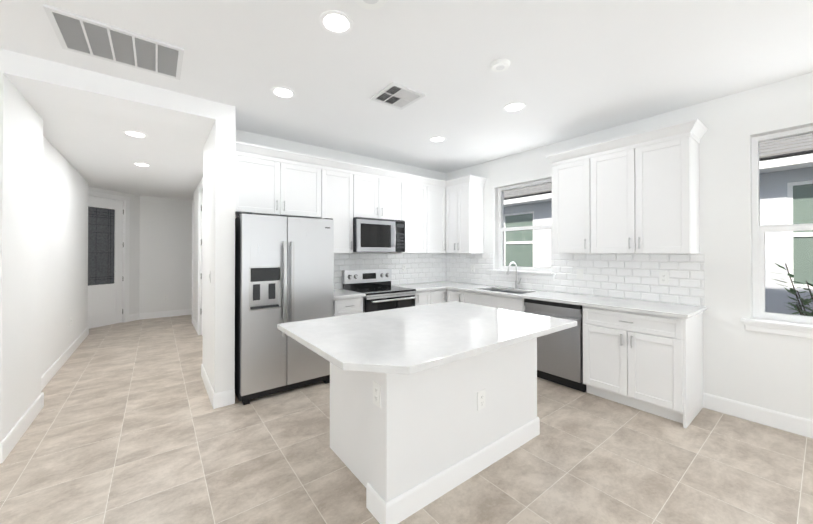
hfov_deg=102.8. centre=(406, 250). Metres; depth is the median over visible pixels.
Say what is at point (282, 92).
recessed light
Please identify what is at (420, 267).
tile backsplash
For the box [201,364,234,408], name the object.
baseboard
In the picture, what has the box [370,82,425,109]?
ceiling vent
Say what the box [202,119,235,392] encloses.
wall
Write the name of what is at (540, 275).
sill
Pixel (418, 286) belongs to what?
countertop
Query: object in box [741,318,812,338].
sill
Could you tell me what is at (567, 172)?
upper cabinet
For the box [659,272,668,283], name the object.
outlet
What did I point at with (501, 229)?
window
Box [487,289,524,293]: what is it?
sink basin
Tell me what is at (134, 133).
recessed light
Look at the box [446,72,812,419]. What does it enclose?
wall
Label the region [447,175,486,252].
upper cabinet
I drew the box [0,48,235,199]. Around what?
ceiling
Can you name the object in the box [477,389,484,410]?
outlet
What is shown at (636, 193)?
upper cabinet
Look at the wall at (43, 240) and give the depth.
2.73 m
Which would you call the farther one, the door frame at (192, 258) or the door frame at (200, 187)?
the door frame at (192, 258)
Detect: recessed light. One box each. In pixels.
[123,130,147,137]
[133,162,150,166]
[271,86,294,97]
[319,10,352,33]
[429,136,445,141]
[504,102,525,111]
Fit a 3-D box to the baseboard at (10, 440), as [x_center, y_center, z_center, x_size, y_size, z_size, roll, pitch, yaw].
[-3.007,1.348,2.563,0.014,0.134,0.968,0,0,-38]
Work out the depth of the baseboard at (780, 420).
2.65 m
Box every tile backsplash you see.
[334,253,445,288]
[446,253,703,305]
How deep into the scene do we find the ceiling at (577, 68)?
2.31 m
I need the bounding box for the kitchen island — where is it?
[330,338,539,523]
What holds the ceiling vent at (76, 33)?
in the ceiling at (577, 68)
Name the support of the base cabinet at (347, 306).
on the floor
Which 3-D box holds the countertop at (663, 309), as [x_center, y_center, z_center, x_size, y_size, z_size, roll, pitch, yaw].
[1.434,0.524,4.042,0.646,0.030,3.323,0,0,-38]
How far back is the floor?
2.17 m
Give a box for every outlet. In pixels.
[373,381,380,407]
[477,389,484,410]
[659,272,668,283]
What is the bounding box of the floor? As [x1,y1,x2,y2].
[0,315,812,523]
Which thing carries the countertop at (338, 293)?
on the base cabinet at (347, 306)
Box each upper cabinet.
[235,141,446,252]
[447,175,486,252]
[551,154,580,252]
[581,130,700,253]
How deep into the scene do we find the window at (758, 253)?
2.73 m
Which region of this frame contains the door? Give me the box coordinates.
[88,191,129,328]
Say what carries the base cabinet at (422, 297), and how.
on the floor
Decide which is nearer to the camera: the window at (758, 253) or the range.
the window at (758, 253)
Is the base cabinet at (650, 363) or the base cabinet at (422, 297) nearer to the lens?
the base cabinet at (650, 363)
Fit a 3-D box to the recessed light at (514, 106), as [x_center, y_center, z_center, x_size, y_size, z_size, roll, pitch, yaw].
[1.012,-1.345,3.038,0.196,0.007,0.196,0,0,-38]
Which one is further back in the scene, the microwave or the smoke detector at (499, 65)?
the microwave
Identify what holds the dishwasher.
on the floor
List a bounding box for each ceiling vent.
[43,4,183,79]
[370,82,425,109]
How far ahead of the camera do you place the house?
4.78 m
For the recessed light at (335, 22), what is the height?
0.007 m
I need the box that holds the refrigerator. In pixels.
[235,212,333,404]
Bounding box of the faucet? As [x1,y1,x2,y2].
[506,262,520,288]
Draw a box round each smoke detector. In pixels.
[355,0,387,9]
[490,59,509,71]
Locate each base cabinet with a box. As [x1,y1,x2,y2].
[333,296,362,316]
[415,290,432,305]
[433,289,444,303]
[446,289,497,307]
[582,306,702,427]
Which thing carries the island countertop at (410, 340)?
on the kitchen island
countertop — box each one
[277,301,576,374]
[334,289,365,298]
[391,283,445,290]
[424,281,706,318]
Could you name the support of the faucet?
on the countertop at (663, 309)
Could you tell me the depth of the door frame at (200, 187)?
5.50 m
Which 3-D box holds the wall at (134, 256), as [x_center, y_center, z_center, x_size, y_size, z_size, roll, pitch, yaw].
[-5.908,0.131,5.738,0.140,2.607,2.400,0,0,12]
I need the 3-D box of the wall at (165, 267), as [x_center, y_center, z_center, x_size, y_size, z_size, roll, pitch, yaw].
[-4.663,0.143,7.607,2.800,2.607,0.120,0,0,-38]
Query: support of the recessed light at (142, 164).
in the ceiling at (88, 117)
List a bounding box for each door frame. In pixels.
[192,201,192,316]
[198,182,202,335]
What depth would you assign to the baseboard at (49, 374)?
3.99 m
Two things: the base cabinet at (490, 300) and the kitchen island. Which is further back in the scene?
the base cabinet at (490, 300)
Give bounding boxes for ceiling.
[0,0,812,172]
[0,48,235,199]
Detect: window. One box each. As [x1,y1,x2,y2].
[498,178,551,271]
[752,126,812,323]
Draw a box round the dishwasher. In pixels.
[524,299,585,391]
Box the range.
[343,269,415,312]
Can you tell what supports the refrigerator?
on the floor
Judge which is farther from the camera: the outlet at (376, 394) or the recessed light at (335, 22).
the recessed light at (335, 22)
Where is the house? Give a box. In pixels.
[504,133,812,314]
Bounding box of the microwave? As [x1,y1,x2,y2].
[353,217,404,251]
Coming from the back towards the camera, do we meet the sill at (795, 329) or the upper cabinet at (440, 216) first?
the upper cabinet at (440, 216)
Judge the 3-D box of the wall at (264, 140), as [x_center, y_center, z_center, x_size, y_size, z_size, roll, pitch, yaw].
[-0.687,0.044,4.587,3.350,2.767,0.120,0,0,-38]
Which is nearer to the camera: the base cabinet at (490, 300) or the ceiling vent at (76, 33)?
the ceiling vent at (76, 33)
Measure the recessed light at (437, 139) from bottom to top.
0.007 m
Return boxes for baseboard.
[0,439,6,462]
[3,392,43,455]
[41,327,88,390]
[129,309,191,321]
[192,317,197,333]
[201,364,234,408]
[703,393,812,438]
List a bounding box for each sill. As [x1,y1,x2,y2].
[489,269,555,279]
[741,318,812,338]
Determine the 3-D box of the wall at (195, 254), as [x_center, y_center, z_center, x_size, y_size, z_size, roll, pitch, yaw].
[-3.115,0.127,5.107,0.140,2.607,3.670,0,0,-38]
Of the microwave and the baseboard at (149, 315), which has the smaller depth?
the microwave
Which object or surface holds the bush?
on the ground
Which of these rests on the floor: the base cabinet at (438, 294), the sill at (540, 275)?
the base cabinet at (438, 294)
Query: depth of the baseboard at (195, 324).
5.92 m
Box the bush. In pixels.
[772,263,812,315]
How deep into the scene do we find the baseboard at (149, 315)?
7.00 m
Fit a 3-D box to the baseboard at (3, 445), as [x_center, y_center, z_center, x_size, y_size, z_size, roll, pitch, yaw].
[-4.088,1.338,1.091,3.524,0.134,0.016,0,0,-38]
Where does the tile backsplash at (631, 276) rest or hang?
attached to the wall at (770, 371)
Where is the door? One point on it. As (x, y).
(108, 251)
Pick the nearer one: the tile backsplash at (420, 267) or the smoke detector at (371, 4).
the smoke detector at (371, 4)
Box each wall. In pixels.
[0,72,87,442]
[88,187,139,314]
[139,195,192,312]
[193,178,202,334]
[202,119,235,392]
[235,129,445,252]
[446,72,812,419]

